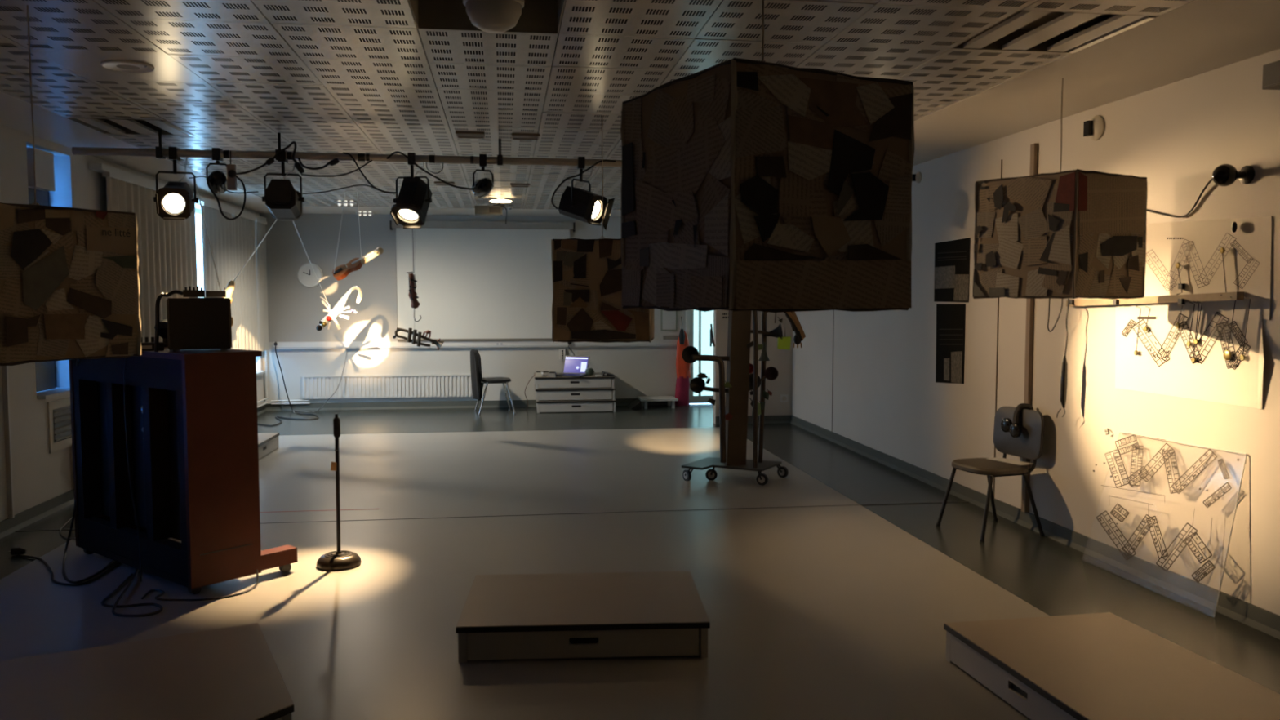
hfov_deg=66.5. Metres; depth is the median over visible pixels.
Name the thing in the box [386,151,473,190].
cable
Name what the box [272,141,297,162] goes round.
cable
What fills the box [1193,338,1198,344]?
washer
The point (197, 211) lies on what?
window
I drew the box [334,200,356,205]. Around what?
strip light
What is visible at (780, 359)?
wall
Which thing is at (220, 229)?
curtain
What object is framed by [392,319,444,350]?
trumpet
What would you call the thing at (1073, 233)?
box
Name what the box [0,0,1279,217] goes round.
ceiling
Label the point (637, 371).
wall
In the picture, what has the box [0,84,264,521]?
wall
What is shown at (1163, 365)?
drawing
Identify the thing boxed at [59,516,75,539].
cable
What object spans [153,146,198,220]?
spotlight
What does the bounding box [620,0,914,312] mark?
box
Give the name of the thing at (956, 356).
photograph
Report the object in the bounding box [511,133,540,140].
ceiling vent
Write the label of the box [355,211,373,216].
strip light
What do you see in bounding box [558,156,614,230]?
spotlight
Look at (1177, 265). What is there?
washer
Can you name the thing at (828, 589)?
floor
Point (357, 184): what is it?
cable
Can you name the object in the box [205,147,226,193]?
light
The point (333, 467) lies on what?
paper tag
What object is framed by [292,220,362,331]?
assemblage
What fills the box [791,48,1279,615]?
wall
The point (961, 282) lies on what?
photograph
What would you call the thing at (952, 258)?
poster
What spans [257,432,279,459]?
stage riser
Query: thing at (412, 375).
grille
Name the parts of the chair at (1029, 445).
leg, leg, seat, leg, frame rail, backrest, leg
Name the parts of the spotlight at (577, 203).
tilt knob, frame, barn door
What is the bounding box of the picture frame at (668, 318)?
[661,309,677,330]
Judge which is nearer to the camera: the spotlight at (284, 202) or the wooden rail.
the wooden rail
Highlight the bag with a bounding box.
[777,313,791,350]
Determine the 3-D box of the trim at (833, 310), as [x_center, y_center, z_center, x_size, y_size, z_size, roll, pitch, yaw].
[2.140,-0.499,10.795,0.004,2.600,0.016,-1,4,-8]
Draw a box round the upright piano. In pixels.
[68,346,297,594]
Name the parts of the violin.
cord, plate, cord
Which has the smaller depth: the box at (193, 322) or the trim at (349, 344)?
the box at (193, 322)
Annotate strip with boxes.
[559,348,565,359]
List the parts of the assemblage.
cord, knob, knob, plate, knob, plate, plate, plate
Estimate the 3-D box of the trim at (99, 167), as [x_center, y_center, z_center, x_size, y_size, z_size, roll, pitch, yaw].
[-4.839,-1.763,10.745,0.100,0.050,5.600,-1,4,-8]
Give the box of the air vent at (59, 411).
[47,397,71,453]
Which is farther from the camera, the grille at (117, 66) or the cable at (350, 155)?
the cable at (350, 155)
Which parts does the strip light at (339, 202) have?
rod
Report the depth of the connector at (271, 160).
6.87 m
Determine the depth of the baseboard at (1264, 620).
6.03 m
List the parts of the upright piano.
post, panel, post, rail, rail, post, panel, post, lid, panel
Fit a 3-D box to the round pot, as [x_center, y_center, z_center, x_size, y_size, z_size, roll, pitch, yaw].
[-0.707,0.164,13.692,0.132,0.108,0.132,-1,4,-8]
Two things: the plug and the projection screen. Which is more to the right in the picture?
the projection screen
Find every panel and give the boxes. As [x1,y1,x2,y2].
[26,147,55,391]
[259,213,397,342]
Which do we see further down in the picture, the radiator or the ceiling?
the radiator
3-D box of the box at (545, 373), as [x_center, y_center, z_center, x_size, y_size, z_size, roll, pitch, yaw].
[-1.288,0.187,13.726,0.185,0.057,0.080,-2,4,-25]
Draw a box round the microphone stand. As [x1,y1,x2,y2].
[316,413,360,570]
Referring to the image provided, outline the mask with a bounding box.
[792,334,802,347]
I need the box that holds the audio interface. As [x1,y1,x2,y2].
[548,371,561,377]
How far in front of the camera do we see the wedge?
13.56 m
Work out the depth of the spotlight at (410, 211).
7.04 m
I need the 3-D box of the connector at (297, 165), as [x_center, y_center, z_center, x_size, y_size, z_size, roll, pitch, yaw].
[-2.415,-1.362,6.920,0.069,0.085,0.040,-1,4,-8]
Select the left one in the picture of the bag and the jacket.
the jacket
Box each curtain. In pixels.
[102,171,197,342]
[198,201,235,349]
[232,211,258,351]
[254,218,268,351]
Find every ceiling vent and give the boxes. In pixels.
[65,93,195,136]
[455,131,484,138]
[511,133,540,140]
[951,0,1159,53]
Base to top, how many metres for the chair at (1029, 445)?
0.837 m
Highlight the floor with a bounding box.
[0,403,1279,719]
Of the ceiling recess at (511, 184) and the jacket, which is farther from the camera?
the jacket
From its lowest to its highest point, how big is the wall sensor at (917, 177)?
0.100 m
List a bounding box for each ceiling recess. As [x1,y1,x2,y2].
[434,182,455,185]
[510,183,529,186]
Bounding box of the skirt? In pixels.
[675,376,689,405]
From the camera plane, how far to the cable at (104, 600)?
5.04 m
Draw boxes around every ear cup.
[1000,417,1012,432]
[1008,422,1022,437]
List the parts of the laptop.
lid, window panel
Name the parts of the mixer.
casing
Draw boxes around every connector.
[265,157,275,165]
[293,161,304,173]
[329,158,339,165]
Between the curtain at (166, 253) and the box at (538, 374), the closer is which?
the curtain at (166, 253)
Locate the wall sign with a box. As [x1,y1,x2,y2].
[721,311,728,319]
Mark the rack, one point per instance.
(733, 415)
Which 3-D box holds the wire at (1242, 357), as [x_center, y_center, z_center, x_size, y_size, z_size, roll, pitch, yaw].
[2.958,-0.152,4.767,0.030,0.316,0.062,2,4,22]
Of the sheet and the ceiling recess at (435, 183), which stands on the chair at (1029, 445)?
the sheet
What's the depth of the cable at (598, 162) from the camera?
7.24 m
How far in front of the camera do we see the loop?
6.32 m
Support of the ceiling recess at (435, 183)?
attached to the ceiling
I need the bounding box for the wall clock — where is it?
[297,262,322,287]
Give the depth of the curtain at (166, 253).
9.18 m
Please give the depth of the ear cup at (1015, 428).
6.64 m
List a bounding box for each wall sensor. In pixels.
[911,171,921,183]
[1083,115,1105,140]
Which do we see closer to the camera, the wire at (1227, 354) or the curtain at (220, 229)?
the wire at (1227, 354)
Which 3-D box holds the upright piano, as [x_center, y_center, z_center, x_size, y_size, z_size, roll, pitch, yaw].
[-2.754,0.574,5.842,1.490,1.300,0.652,3,5,38]
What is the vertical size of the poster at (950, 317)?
0.665 m
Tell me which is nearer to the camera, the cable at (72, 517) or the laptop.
the cable at (72, 517)
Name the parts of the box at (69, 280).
hanging cord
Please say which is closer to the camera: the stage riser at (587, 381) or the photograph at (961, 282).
the photograph at (961, 282)
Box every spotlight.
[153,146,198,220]
[262,149,304,220]
[390,152,432,228]
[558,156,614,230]
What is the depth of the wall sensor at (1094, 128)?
5.96 m
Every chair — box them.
[474,352,515,414]
[935,405,1044,542]
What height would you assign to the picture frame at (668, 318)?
0.360 m
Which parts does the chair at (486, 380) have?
leg, backrest, leg, seat, leg, leg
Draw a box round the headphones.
[1000,403,1033,437]
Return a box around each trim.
[0,180,14,518]
[88,163,266,221]
[273,339,677,348]
[831,310,834,431]
[993,159,1002,497]
[1021,143,1038,512]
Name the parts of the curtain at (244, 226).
header rail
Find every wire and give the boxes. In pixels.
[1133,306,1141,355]
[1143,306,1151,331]
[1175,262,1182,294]
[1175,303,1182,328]
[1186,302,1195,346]
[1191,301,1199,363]
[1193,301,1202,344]
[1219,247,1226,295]
[1223,296,1235,360]
[1240,296,1250,360]
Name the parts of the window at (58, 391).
sill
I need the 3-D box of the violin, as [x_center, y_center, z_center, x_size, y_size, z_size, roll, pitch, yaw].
[-3.153,-1.376,10.890,0.564,0.983,0.196,-1,4,-8]
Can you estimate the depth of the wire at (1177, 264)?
5.24 m
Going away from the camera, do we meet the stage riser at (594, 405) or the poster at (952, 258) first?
the poster at (952, 258)
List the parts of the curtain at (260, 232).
header rail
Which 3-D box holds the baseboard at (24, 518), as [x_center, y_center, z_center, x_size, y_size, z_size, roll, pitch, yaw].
[-4.181,1.168,5.943,0.030,0.100,15.750,-1,4,-8]
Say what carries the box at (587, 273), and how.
hanging from the ceiling
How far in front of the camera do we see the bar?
6.97 m
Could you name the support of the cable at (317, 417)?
on the floor
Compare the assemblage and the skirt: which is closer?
the assemblage
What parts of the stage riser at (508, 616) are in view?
corner post, panel, panel, corner post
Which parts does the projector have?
casing, panel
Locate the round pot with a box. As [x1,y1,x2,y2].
[585,367,594,375]
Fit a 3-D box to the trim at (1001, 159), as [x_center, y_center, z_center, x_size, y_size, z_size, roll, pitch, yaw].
[2.640,-0.216,7.203,0.006,2.500,0.012,-1,4,-8]
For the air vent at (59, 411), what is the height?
0.380 m
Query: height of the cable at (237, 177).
0.335 m
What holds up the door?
in the wall at (637, 371)
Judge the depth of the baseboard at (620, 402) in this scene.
13.99 m
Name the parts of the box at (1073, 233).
hanging cord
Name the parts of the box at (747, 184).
hanging cord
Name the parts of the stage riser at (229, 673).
corner post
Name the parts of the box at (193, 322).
corner trim, sheen plate, corner trim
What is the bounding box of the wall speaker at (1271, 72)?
[1262,60,1279,89]
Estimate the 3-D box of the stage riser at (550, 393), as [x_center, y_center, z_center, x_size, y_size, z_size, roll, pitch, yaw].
[-0.938,0.456,13.881,1.116,0.165,0.812,-1,4,-8]
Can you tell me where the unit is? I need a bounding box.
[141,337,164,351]
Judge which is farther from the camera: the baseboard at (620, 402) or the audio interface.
the baseboard at (620, 402)
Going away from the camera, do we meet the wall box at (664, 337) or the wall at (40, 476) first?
the wall at (40, 476)
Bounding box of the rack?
[681,310,805,485]
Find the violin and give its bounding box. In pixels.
[332,192,383,280]
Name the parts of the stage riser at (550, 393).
corner post, panel, corner post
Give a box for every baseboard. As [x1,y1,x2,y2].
[0,404,266,538]
[265,398,671,410]
[790,414,1279,639]
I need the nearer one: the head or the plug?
the head
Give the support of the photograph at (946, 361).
attached to the poster at (950, 317)
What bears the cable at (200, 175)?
attached to the light at (217, 179)
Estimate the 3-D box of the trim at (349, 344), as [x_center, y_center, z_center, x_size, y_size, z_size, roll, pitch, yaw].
[-2.256,-0.229,14.058,5.800,0.092,0.060,-1,4,-8]
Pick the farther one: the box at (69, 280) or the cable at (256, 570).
the cable at (256, 570)
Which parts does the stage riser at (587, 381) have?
corner post, panel, corner post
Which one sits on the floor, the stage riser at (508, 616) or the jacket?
the stage riser at (508, 616)
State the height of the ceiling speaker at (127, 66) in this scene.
0.018 m
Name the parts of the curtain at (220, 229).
header rail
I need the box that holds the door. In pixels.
[684,309,713,404]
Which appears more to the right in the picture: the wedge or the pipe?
the wedge
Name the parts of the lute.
cord, cord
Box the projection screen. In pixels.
[390,220,574,342]
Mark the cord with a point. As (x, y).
(1064, 382)
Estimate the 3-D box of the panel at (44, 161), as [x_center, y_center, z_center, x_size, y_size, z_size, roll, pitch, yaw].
[-4.463,-0.655,7.258,0.095,1.790,0.540,-1,4,-8]
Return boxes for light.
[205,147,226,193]
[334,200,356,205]
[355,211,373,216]
[471,154,493,197]
[502,204,512,209]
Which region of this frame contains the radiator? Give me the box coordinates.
[301,374,473,399]
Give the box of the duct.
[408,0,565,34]
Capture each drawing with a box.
[1093,431,1247,617]
[1115,297,1263,408]
[1144,216,1271,319]
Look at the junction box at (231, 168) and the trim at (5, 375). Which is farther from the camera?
the junction box at (231, 168)
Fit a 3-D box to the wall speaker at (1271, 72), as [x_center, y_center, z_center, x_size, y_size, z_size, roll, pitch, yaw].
[2.962,-1.317,4.497,0.094,0.110,0.140,-1,4,-8]
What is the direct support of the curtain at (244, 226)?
hanging from the wall at (40, 476)
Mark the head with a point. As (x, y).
(163, 323)
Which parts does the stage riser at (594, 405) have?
corner post, panel, corner post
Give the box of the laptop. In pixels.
[556,355,589,377]
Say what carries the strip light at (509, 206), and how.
attached to the ceiling
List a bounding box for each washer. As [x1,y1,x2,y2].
[1175,262,1180,268]
[1186,341,1191,346]
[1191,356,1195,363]
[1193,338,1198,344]
[1219,247,1225,253]
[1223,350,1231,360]
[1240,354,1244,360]
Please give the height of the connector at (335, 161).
0.056 m
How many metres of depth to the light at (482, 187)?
7.12 m
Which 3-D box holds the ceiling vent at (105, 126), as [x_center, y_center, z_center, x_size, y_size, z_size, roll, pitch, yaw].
[-3.472,-1.674,6.692,0.612,0.164,0.620,-1,4,-8]
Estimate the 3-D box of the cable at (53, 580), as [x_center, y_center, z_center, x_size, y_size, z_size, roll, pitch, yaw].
[-3.339,1.218,5.807,0.396,0.016,0.901,-4,5,-43]
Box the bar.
[71,129,622,167]
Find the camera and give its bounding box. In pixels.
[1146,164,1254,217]
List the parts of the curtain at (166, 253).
header rail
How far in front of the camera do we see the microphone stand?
5.77 m
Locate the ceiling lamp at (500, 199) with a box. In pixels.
[489,196,511,203]
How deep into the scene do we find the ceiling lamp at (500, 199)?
11.30 m
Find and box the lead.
[524,373,535,409]
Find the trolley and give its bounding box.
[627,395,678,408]
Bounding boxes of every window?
[36,191,70,399]
[195,208,265,375]
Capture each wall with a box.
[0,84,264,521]
[259,191,685,404]
[713,309,792,424]
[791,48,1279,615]
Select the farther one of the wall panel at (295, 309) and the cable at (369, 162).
the wall panel at (295, 309)
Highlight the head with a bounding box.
[154,319,168,346]
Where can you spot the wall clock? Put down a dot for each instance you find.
(306, 276)
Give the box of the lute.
[195,183,276,325]
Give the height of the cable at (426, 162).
0.083 m
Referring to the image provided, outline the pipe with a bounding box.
[257,350,310,408]
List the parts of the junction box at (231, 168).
casing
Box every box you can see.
[0,4,141,365]
[166,297,231,351]
[226,151,236,191]
[535,370,546,377]
[541,371,549,375]
[551,115,653,342]
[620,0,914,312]
[662,335,678,339]
[972,77,1147,299]
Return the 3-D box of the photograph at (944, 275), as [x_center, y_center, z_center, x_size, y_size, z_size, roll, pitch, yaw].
[2.516,-0.681,8.057,0.001,0.184,0.385,-1,4,-8]
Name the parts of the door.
pane, pane, handle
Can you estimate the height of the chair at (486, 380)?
0.837 m
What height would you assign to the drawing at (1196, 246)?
0.531 m
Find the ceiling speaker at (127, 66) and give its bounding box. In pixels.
[100,59,154,73]
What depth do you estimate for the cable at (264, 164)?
6.86 m
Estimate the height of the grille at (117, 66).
0.004 m
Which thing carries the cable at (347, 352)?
on the floor
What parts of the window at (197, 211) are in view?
sill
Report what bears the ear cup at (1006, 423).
on the headphones
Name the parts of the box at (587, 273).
hanging cord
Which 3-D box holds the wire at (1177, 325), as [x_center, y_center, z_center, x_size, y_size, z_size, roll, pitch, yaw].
[2.892,-0.235,5.233,0.029,0.134,0.061,2,4,23]
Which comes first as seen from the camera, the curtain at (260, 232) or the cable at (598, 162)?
the cable at (598, 162)
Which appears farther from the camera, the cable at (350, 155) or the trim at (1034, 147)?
the cable at (350, 155)
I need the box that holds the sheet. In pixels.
[986,457,1033,465]
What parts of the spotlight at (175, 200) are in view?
frame, tilt knob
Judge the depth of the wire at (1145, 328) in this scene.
5.50 m
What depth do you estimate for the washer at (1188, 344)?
5.16 m
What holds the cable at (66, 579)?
hanging from the upright piano
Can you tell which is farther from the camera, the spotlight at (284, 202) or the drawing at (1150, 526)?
the spotlight at (284, 202)
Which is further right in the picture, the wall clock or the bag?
the bag
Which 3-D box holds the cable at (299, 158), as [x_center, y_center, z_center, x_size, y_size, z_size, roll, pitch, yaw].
[-2.293,-1.391,6.934,0.264,0.083,0.016,-1,4,-10]
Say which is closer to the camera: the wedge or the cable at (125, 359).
the cable at (125, 359)
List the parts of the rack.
plate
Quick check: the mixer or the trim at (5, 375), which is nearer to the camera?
the mixer
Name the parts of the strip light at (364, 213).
rod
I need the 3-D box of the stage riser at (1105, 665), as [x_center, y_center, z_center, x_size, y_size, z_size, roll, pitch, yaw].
[1.847,1.273,3.830,0.818,0.165,1.133,-1,4,-11]
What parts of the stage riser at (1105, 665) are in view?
corner post, panel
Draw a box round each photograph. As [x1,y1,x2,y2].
[934,265,955,288]
[943,358,949,380]
[951,351,962,383]
[953,274,968,300]
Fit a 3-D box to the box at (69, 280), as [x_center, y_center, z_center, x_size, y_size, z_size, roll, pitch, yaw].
[-2.508,-0.713,3.928,0.623,1.428,0.624,2,4,25]
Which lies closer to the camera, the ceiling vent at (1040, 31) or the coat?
the ceiling vent at (1040, 31)
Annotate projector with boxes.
[475,203,506,224]
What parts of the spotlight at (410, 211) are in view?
frame, tilt knob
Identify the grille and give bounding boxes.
[115,64,139,69]
[301,374,471,377]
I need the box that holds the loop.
[1047,297,1062,332]
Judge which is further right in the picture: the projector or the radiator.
the projector
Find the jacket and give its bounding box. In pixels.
[675,316,690,377]
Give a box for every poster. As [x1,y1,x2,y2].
[933,237,970,302]
[935,303,965,383]
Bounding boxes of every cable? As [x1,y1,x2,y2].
[22,555,120,586]
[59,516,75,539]
[62,359,115,583]
[101,568,163,617]
[123,357,142,582]
[141,568,258,600]
[188,175,257,193]
[207,173,246,220]
[235,162,266,174]
[257,345,319,426]
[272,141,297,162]
[293,351,347,413]
[297,157,329,169]
[301,160,372,177]
[302,184,374,194]
[342,152,397,194]
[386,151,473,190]
[426,161,443,173]
[551,160,615,208]
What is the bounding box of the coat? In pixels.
[470,349,482,400]
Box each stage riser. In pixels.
[0,622,293,719]
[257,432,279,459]
[455,571,710,662]
[533,372,614,389]
[534,386,615,400]
[536,397,616,413]
[943,612,1279,719]
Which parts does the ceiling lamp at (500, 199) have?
glass dish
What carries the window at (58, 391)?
in the wall at (40, 476)
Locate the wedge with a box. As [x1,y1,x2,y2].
[600,371,614,376]
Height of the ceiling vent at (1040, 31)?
0.164 m
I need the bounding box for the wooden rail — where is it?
[1066,283,1244,306]
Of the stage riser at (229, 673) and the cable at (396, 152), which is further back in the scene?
the cable at (396, 152)
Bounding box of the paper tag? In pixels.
[330,462,336,471]
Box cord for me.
[1056,298,1069,417]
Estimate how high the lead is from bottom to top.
0.531 m
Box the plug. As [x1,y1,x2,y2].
[8,547,26,555]
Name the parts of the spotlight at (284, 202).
frame, tilt knob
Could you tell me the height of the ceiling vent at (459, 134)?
0.016 m
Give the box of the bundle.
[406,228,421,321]
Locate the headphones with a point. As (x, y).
(1015, 429)
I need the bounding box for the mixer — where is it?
[154,285,226,351]
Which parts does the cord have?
cord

